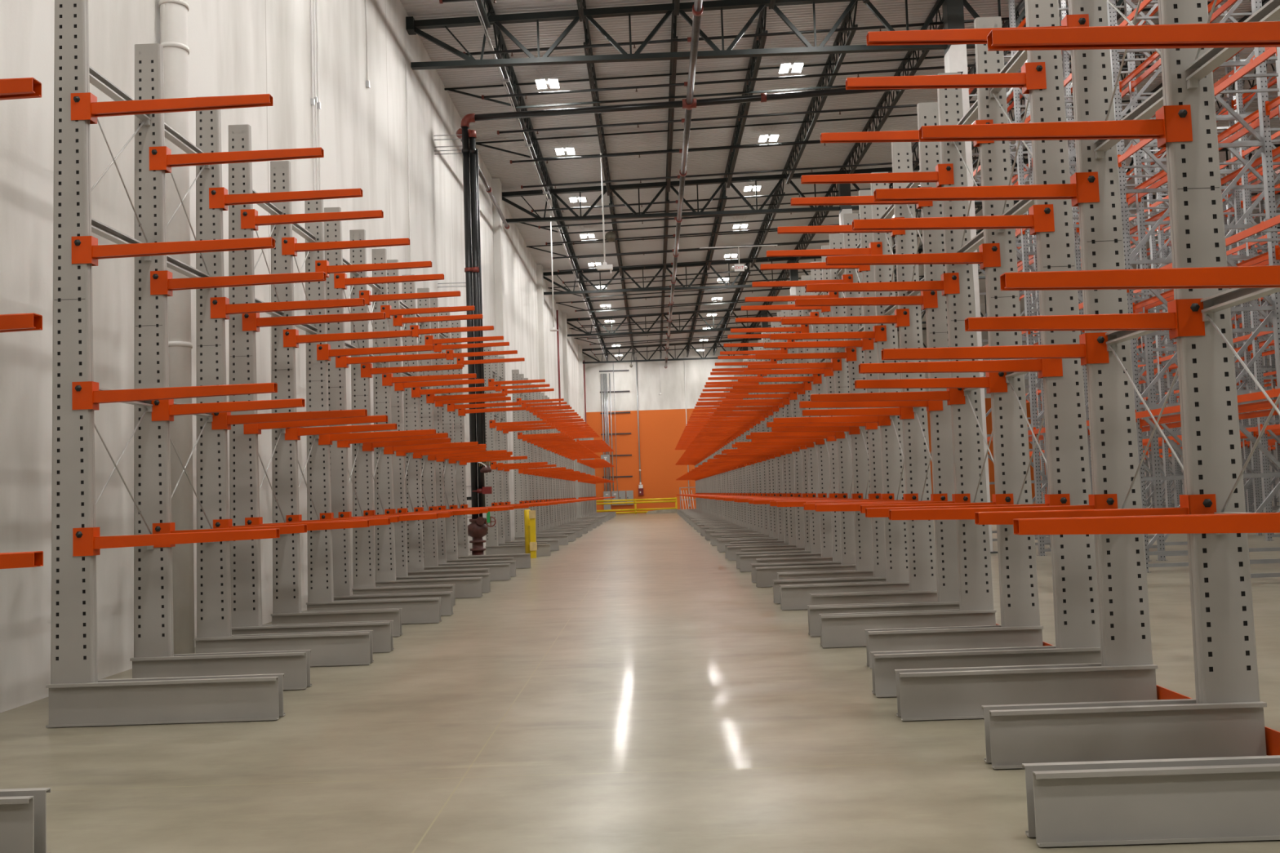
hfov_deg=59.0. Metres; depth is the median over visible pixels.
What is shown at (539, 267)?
trim
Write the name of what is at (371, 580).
rack
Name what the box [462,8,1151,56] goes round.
branch
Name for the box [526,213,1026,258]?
joist bridging
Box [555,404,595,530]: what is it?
rack
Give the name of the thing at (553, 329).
sensor
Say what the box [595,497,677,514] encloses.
guard railing
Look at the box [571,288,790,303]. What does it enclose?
branch
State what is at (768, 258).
branch
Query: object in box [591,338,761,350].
branch
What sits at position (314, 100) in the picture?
conduit
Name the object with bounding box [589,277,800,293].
branch
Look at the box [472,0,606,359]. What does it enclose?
conduit
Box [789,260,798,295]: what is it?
steel column
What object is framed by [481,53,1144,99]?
branch
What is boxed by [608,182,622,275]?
joist
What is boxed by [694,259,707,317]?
joist
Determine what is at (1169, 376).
rack
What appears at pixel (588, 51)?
joist
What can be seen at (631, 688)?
floor
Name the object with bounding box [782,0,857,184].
joist
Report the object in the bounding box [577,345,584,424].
trim
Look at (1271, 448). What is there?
rack
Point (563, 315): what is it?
trim
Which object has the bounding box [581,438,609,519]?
rack
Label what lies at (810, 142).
branch
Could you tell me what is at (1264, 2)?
joist
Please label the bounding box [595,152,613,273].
sensor
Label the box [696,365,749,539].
rack
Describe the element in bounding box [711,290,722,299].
ceiling light
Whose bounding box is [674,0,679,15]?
joist
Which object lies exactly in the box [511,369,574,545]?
rack
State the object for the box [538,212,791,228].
branch
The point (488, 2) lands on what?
joist
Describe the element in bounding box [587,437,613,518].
rack
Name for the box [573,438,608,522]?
rack
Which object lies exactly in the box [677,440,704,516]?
rack
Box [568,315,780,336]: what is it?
joist bridging
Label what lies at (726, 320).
joist
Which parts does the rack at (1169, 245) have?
upright frame, upright frame, post, post, post, post, upright frame, post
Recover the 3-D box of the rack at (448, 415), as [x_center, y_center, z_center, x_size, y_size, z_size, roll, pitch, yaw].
[-3.468,0.265,24.502,1.733,5.800,2.919,-2,-3,1]
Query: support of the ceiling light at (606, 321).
hanging from the ceiling
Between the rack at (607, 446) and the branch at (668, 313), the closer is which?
the branch at (668, 313)
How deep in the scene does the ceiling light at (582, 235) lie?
47.63 m
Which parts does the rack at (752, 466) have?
arm, arm, arm, arm, arm, arm, arm, arm, arm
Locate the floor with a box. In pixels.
[0,498,1279,852]
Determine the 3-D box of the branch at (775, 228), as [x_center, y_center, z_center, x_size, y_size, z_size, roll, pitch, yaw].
[4.750,-7.979,47.011,17.361,0.877,0.110,-2,-3,1]
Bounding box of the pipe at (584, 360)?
[583,360,586,423]
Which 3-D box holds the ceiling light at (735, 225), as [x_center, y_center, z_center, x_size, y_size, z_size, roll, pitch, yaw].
[4.213,-8.658,47.679,0.649,0.486,0.640,-2,-3,1]
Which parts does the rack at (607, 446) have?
arm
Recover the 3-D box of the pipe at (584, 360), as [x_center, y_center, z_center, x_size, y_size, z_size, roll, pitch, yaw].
[-4.287,0.884,90.466,0.143,12.400,0.150,-2,-3,1]
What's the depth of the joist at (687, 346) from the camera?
89.12 m
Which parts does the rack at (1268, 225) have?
upright frame, post, upright frame, post, upright frame, post, upright frame, post, post, upright frame, upright frame, post, post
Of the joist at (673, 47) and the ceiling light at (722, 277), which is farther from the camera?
the ceiling light at (722, 277)
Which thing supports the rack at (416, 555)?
on the floor
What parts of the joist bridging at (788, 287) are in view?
diagonal rod, rod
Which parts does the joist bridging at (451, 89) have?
diagonal rod, rod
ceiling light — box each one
[534,65,559,88]
[555,135,575,155]
[568,186,586,202]
[579,224,595,238]
[588,257,600,266]
[595,280,605,288]
[600,297,610,306]
[604,313,614,322]
[706,306,716,315]
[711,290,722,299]
[717,274,728,280]
[724,248,737,257]
[732,216,747,228]
[743,174,760,191]
[758,124,778,142]
[778,54,804,73]
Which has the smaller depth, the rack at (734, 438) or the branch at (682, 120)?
the branch at (682, 120)
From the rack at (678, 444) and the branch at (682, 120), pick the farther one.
the rack at (678, 444)
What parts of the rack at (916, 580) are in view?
arm, arm, arm, arm, arm, arm, arm, arm, arm, arm, arm, arm, brace rail, tie rod, tie rod, brace rail, tie rod, tie rod, brace rail, tie rod, brace rail, tie rod, tie rod, tie rod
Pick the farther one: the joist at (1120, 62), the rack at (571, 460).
the rack at (571, 460)
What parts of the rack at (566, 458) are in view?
arm, arm, arm, arm, arm, arm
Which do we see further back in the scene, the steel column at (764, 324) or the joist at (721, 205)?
the steel column at (764, 324)
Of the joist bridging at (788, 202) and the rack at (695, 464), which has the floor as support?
the rack at (695, 464)
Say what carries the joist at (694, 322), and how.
attached to the ceiling
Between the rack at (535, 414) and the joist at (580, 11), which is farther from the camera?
the rack at (535, 414)
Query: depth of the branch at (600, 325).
70.26 m
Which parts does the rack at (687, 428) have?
arm, arm, arm, arm, arm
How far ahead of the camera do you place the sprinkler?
31.80 m
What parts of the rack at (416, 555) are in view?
brace rail, brace rail, tie rod, tie rod, tie rod, arm, arm, arm, arm, arm, arm, arm, arm, arm, arm, arm, arm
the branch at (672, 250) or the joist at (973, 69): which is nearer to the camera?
the joist at (973, 69)
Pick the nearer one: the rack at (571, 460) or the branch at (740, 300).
the rack at (571, 460)
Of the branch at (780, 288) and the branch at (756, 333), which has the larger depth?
the branch at (756, 333)
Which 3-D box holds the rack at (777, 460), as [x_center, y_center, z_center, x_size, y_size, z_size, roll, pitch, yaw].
[2.835,0.264,28.171,1.805,5.800,2.928,-2,-3,1]
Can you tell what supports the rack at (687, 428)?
on the floor
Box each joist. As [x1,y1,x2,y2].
[475,0,493,27]
[489,10,552,199]
[550,186,579,278]
[576,0,586,21]
[577,268,595,324]
[582,5,610,195]
[594,315,605,353]
[604,346,608,360]
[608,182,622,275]
[621,265,629,321]
[627,313,633,351]
[659,311,663,350]
[661,262,665,319]
[662,179,669,273]
[666,0,677,191]
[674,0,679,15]
[685,341,689,357]
[688,309,697,347]
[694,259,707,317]
[706,174,728,270]
[712,339,717,355]
[715,306,730,346]
[724,6,768,187]
[728,257,750,315]
[745,304,763,342]
[748,171,785,267]
[763,260,789,313]
[768,0,775,8]
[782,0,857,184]
[794,167,844,262]
[841,0,943,173]
[892,208,921,248]
[911,0,1026,170]
[920,170,1015,246]
[971,0,1124,167]
[1022,51,1154,163]
[1122,0,1269,118]
[1140,60,1275,152]
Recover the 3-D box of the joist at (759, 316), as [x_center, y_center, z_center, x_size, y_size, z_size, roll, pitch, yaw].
[7.912,-6.932,78.821,0.125,0.692,15.010,-2,-3,1]
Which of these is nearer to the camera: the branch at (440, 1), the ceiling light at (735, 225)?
the branch at (440, 1)
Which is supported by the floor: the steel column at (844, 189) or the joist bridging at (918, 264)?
the steel column at (844, 189)
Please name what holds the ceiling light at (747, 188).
hanging from the ceiling
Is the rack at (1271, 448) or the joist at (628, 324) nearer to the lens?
the rack at (1271, 448)
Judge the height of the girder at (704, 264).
2.165 m
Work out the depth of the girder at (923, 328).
86.29 m
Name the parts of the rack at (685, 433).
arm, arm, arm, arm, arm, arm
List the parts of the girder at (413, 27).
seat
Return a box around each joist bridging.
[444,51,1245,108]
[475,99,1141,159]
[520,202,1014,234]
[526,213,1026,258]
[547,264,982,297]
[555,287,897,311]
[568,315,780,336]
[573,325,771,346]
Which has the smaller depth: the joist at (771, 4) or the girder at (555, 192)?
the joist at (771, 4)
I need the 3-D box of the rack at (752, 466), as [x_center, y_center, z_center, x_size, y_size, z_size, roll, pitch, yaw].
[2.928,0.687,35.384,1.805,5.800,2.928,-2,-3,1]
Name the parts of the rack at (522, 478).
arm, arm, arm, arm, arm, arm, arm, arm, arm, arm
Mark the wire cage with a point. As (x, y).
(679, 487)
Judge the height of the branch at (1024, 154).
0.877 m
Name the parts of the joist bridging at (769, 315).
rod, rod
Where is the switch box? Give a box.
[600,454,609,462]
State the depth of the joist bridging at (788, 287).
65.69 m
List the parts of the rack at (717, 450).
arm, arm, arm, arm, arm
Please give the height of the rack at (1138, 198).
12.200 m
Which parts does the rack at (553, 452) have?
arm, arm, arm, arm, arm, arm, arm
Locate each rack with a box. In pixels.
[0,77,50,852]
[45,0,373,727]
[228,124,441,653]
[324,207,482,615]
[386,259,511,592]
[430,297,530,577]
[483,346,559,555]
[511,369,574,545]
[528,382,581,540]
[538,391,586,536]
[547,397,591,533]
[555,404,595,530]
[560,409,599,528]
[567,416,602,525]
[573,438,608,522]
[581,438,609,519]
[584,438,612,519]
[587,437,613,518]
[591,437,616,516]
[675,445,700,515]
[675,448,697,513]
[676,443,702,516]
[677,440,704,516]
[679,437,707,518]
[680,435,710,519]
[681,414,714,522]
[684,405,718,523]
[685,400,722,526]
[688,397,727,528]
[690,386,733,532]
[693,374,740,535]
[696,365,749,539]
[700,354,759,544]
[706,333,772,551]
[711,311,789,558]
[720,286,810,568]
[730,244,840,582]
[745,189,886,603]
[766,102,959,636]
[800,0,1101,697]
[866,0,1279,847]
[968,0,1279,577]
[1005,0,1279,564]
[1015,47,1279,541]
[1021,77,1279,534]
[1130,166,1279,512]
[1133,191,1279,512]
[1134,232,1279,508]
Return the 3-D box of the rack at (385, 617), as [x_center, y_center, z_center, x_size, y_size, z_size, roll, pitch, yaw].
[-3.607,-0.370,13.682,1.733,5.800,2.919,-2,-3,1]
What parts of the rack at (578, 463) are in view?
arm, arm, arm, arm, arm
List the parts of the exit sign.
rod, panel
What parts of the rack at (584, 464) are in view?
arm, arm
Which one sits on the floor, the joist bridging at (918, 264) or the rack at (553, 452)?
the rack at (553, 452)
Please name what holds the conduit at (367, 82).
attached to the wall at (237, 47)
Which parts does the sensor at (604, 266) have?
rod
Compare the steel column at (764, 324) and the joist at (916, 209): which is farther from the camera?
the steel column at (764, 324)
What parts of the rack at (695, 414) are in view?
arm, arm, arm, arm, arm, arm, arm, arm, arm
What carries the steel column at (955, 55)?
on the floor
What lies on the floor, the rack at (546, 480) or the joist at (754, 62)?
the rack at (546, 480)
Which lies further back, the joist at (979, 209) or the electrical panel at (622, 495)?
the electrical panel at (622, 495)
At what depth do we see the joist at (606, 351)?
89.03 m
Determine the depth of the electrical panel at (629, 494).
91.12 m
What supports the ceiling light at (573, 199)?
hanging from the ceiling
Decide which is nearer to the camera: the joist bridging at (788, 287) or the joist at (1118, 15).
the joist at (1118, 15)
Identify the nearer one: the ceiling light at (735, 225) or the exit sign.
the exit sign
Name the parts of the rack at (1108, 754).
arm, arm, arm, arm, arm, arm, arm, tie rod, brace rail, tie rod, arm, brace rail, arm, tie rod, arm, tie rod, tie rod, floor rail, brace rail, brace rail, brace rail, tie rod, tie rod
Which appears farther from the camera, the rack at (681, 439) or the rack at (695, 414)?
the rack at (681, 439)
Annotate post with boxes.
[524,509,537,558]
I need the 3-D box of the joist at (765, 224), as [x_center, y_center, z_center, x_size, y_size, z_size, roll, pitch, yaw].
[5.389,-8.561,48.795,0.125,0.692,15.010,-2,-3,1]
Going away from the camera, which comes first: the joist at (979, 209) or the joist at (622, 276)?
the joist at (979, 209)
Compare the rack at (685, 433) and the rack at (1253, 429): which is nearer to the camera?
the rack at (1253, 429)
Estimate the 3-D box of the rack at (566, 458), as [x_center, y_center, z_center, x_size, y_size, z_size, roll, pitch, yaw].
[-3.058,2.140,56.474,1.733,5.800,2.919,-2,-3,1]
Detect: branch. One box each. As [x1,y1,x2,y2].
[439,0,496,3]
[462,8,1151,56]
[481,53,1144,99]
[497,93,1072,134]
[510,141,826,164]
[520,153,1027,188]
[531,181,978,212]
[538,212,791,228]
[545,224,839,244]
[552,233,922,259]
[557,247,923,271]
[562,269,776,284]
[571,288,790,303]
[574,299,745,311]
[578,307,741,319]
[581,313,777,326]
[586,326,771,339]
[587,322,748,333]
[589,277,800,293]
[589,333,761,345]
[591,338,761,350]
[594,346,723,355]
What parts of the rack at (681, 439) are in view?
arm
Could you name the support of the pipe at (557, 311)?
attached to the wall at (237, 47)
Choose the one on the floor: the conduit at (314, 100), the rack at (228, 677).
the rack at (228, 677)
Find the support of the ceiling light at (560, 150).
hanging from the ceiling
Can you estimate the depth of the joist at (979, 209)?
46.60 m
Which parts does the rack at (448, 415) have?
brace rail, arm, arm, arm, arm, arm, arm, arm, arm, arm, arm, arm, arm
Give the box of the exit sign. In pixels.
[699,244,777,271]
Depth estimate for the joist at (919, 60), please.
33.73 m
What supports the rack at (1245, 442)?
on the floor
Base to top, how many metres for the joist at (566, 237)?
0.692 m
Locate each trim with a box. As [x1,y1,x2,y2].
[491,177,511,528]
[536,264,546,395]
[561,313,569,413]
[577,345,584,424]
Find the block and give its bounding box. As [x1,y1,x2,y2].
[645,508,677,514]
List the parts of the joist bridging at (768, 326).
rod, rod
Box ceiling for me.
[400,0,1279,355]
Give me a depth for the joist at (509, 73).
32.02 m
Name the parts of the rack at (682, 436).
arm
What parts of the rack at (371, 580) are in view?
tie rod, brace rail, tie rod, brace rail, tie rod, tie rod, brace rail, tie rod, brace rail, tie rod, tie rod, arm, arm, arm, arm, arm, arm, arm, arm, arm, arm, arm, arm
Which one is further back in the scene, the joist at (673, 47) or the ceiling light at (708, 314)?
the ceiling light at (708, 314)
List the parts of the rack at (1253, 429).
upright frame, post, upright frame, post, post, upright frame, upright frame, post, post, upright frame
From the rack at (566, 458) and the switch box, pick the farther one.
the switch box
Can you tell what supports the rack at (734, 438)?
on the floor
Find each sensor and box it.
[550,213,558,331]
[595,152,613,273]
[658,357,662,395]
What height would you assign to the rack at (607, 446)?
5.800 m
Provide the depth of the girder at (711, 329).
71.28 m
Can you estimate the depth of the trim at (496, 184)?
39.97 m
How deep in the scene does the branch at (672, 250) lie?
49.93 m
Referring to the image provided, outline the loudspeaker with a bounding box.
[604,231,615,241]
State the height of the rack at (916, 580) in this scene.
5.800 m
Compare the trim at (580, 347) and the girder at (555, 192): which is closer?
the girder at (555, 192)
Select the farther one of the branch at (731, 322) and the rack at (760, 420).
the branch at (731, 322)
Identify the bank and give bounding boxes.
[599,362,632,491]
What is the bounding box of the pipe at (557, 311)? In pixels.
[555,310,560,405]
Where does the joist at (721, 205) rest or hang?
attached to the ceiling
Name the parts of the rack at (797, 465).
arm, arm, arm, arm, arm, arm, arm, arm, arm, arm, arm, arm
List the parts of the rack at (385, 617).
tie rod, brace rail, tie rod, brace rail, tie rod, tie rod, brace rail, tie rod, brace rail, tie rod, brace rail, tie rod, tie rod, brace rail, arm, arm, arm, arm, arm, arm, arm, arm, arm, arm, arm, arm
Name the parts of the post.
post, link plate, post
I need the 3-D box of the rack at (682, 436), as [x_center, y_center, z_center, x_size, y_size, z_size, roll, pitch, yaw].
[3.299,2.380,64.236,1.805,5.800,2.928,-2,-3,1]
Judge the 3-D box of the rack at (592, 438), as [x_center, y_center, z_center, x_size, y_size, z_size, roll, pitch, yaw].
[-2.737,3.602,81.387,1.733,5.800,2.919,-2,-3,1]
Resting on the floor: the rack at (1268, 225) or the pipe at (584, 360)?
the rack at (1268, 225)
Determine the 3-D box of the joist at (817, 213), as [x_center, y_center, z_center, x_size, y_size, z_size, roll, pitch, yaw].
[7.526,-8.694,48.775,0.125,0.692,15.010,-2,-3,1]
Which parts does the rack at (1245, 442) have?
upright frame, post, upright frame, post, upright frame, post, post, upright frame, post, upright frame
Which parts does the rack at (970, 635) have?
arm, arm, arm, arm, arm, arm, arm, arm, arm, arm, arm, arm, brace rail, tie rod, brace rail, tie rod, brace rail, tie rod, tie rod, brace rail, tie rod, tie rod, brace rail, brace rail, floor rail, tie rod, tie rod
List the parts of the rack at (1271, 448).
post, upright frame, upright frame, post, upright frame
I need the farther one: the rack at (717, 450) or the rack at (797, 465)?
the rack at (717, 450)
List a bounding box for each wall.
[0,0,585,712]
[583,331,1046,514]
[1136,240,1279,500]
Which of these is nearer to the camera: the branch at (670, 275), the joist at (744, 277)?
the branch at (670, 275)
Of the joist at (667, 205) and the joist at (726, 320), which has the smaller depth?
the joist at (667, 205)
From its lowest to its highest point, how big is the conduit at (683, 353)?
12.400 m
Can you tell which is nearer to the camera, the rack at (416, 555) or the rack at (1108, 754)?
the rack at (1108, 754)
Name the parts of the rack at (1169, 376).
post, upright frame, post, post, upright frame, upright frame, post, post, upright frame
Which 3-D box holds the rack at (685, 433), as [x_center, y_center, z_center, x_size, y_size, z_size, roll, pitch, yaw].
[3.252,2.168,60.629,1.805,5.800,2.928,-2,-3,1]
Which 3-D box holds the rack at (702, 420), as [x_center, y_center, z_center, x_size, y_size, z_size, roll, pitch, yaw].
[3.114,1.534,49.810,1.805,5.800,2.928,-2,-3,1]
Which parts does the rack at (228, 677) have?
tie rod, brace rail, tie rod, brace rail, tie rod, tie rod, brace rail, brace rail, arm, arm, arm, tie rod, brace rail, arm, brace rail, tie rod, tie rod, tie rod, brace rail, arm, arm, arm, arm, arm, arm, arm, arm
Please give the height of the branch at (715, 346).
0.877 m
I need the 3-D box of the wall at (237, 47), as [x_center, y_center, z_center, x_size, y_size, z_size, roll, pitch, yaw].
[-5.185,-2.779,38.148,0.250,13.600,107.700,-2,-3,1]
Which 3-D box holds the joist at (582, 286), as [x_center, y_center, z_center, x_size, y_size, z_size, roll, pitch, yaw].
[-2.964,-7.149,63.897,0.125,0.692,15.010,-2,-3,1]
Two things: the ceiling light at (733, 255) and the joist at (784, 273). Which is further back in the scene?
the joist at (784, 273)
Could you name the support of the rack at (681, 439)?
on the floor
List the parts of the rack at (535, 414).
arm, arm, arm, arm, arm, arm, arm, arm, arm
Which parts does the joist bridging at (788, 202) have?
diagonal rod, rod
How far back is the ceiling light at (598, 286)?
59.47 m
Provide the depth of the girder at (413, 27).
26.22 m
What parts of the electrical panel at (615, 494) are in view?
door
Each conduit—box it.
[310,0,320,190]
[364,0,369,88]
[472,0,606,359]
[683,353,690,506]
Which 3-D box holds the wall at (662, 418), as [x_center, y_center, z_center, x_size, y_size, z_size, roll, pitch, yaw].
[15.284,-0.824,91.642,39.370,14.600,0.250,-2,-3,1]
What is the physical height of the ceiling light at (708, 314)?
0.486 m
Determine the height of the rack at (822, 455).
5.800 m
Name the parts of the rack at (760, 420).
arm, arm, arm, arm, arm, arm, arm, arm, arm, arm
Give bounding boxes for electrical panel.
[603,491,611,510]
[611,490,618,505]
[618,490,626,505]
[626,490,633,504]
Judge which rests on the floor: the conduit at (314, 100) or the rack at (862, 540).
the rack at (862, 540)
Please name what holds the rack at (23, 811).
on the floor
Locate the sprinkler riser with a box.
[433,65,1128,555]
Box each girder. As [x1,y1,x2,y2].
[405,0,1251,70]
[502,144,1279,223]
[542,226,1279,294]
[566,290,1022,336]
[582,327,926,364]
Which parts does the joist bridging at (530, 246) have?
diagonal rod, rod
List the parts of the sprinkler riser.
tag plate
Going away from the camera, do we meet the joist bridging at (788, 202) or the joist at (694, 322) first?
the joist bridging at (788, 202)
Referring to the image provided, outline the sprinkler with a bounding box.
[664,0,703,368]
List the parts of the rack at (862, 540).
arm, arm, arm, arm, arm, arm, arm, arm, arm, arm, arm, arm, brace rail, tie rod, brace rail, tie rod, tie rod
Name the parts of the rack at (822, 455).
arm, arm, arm, arm, arm, arm, arm, arm, arm, arm, arm, arm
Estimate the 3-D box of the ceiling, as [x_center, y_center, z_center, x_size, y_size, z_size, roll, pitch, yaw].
[14.382,-10.140,38.318,39.570,1.106,107.680,-2,-3,1]
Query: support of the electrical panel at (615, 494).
attached to the wall at (662, 418)
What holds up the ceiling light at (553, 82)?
hanging from the ceiling
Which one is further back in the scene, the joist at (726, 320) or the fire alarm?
the fire alarm
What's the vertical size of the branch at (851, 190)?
0.877 m
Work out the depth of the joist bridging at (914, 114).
35.66 m
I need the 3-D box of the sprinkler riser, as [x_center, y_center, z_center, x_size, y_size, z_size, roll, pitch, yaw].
[3.898,-2.597,34.339,17.974,12.163,11.570,-2,-3,1]
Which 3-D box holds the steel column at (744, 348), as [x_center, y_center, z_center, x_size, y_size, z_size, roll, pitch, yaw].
[8.230,-0.051,85.952,0.600,12.872,0.600,-2,-3,1]
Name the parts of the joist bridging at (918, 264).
diagonal rod, rod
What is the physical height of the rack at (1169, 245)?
12.200 m
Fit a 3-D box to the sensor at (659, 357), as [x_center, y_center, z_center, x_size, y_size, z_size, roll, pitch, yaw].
[1.574,-4.018,90.378,0.312,2.987,0.320,-2,-3,1]
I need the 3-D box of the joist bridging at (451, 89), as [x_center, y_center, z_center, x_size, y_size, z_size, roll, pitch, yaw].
[6.322,-9.658,30.840,23.351,1.265,0.050,-2,-3,1]
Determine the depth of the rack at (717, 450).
53.41 m
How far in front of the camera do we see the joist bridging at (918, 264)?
60.91 m
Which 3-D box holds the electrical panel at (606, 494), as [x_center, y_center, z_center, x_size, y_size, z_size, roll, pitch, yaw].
[-2.643,6.004,91.215,0.570,1.560,0.255,-2,-3,1]
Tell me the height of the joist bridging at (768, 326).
1.265 m
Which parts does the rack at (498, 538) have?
arm, arm, arm, arm, arm, arm, arm, arm, arm, arm, arm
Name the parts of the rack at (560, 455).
arm, arm, arm, arm, arm, arm, arm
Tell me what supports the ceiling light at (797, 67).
hanging from the ceiling
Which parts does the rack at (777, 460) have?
arm, arm, arm, arm, arm, arm, arm, arm, arm, arm, arm, arm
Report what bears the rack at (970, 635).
on the floor
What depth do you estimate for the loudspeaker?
45.85 m
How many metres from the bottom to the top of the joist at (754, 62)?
0.692 m
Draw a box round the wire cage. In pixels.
[679,487,695,509]
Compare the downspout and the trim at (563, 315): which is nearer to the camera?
the downspout
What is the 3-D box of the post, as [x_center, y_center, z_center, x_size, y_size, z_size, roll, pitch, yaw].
[-2.881,2.835,29.915,0.212,1.270,0.544,0,-4,-25]
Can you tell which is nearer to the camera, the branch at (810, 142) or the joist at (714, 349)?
the branch at (810, 142)
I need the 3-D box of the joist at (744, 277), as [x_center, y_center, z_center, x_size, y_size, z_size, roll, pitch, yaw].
[5.582,-7.680,63.818,0.125,0.692,15.010,-2,-3,1]
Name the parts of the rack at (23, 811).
arm, arm, arm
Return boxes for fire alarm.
[635,356,643,495]
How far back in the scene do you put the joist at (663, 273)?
62.66 m
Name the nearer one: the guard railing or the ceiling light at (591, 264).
the ceiling light at (591, 264)
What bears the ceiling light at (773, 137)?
hanging from the ceiling
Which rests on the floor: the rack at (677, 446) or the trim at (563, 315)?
the rack at (677, 446)
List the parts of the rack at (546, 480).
arm, arm, arm, arm, arm, arm, arm, arm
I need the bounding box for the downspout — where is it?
[158,0,195,654]
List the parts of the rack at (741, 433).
arm, arm, arm, arm, arm, arm, arm, arm, arm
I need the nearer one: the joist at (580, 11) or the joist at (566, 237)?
the joist at (580, 11)
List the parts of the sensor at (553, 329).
rod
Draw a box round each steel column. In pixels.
[742,341,748,361]
[760,310,768,339]
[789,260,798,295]
[838,183,852,225]
[942,0,997,553]
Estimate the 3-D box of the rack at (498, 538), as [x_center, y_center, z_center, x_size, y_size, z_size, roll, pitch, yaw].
[-3.370,0.712,32.123,1.733,5.800,2.919,-2,-3,1]
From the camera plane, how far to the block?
87.35 m
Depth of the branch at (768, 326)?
76.10 m
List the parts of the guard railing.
rail, rail, rail, rail, rail, rail, rail, rail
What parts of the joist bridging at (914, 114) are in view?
diagonal rod, rod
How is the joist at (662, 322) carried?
attached to the ceiling
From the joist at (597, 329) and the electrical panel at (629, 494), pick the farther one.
the electrical panel at (629, 494)
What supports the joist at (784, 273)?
attached to the ceiling
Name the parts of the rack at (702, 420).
arm, arm, arm, arm, arm, arm, arm, arm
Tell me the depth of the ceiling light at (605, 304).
65.42 m
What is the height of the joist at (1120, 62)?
0.692 m
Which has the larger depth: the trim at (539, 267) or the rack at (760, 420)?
the trim at (539, 267)
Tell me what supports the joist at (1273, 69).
attached to the ceiling
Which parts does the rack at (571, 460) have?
arm, arm, arm, arm, arm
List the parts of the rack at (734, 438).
arm, arm, arm, arm, arm, arm, arm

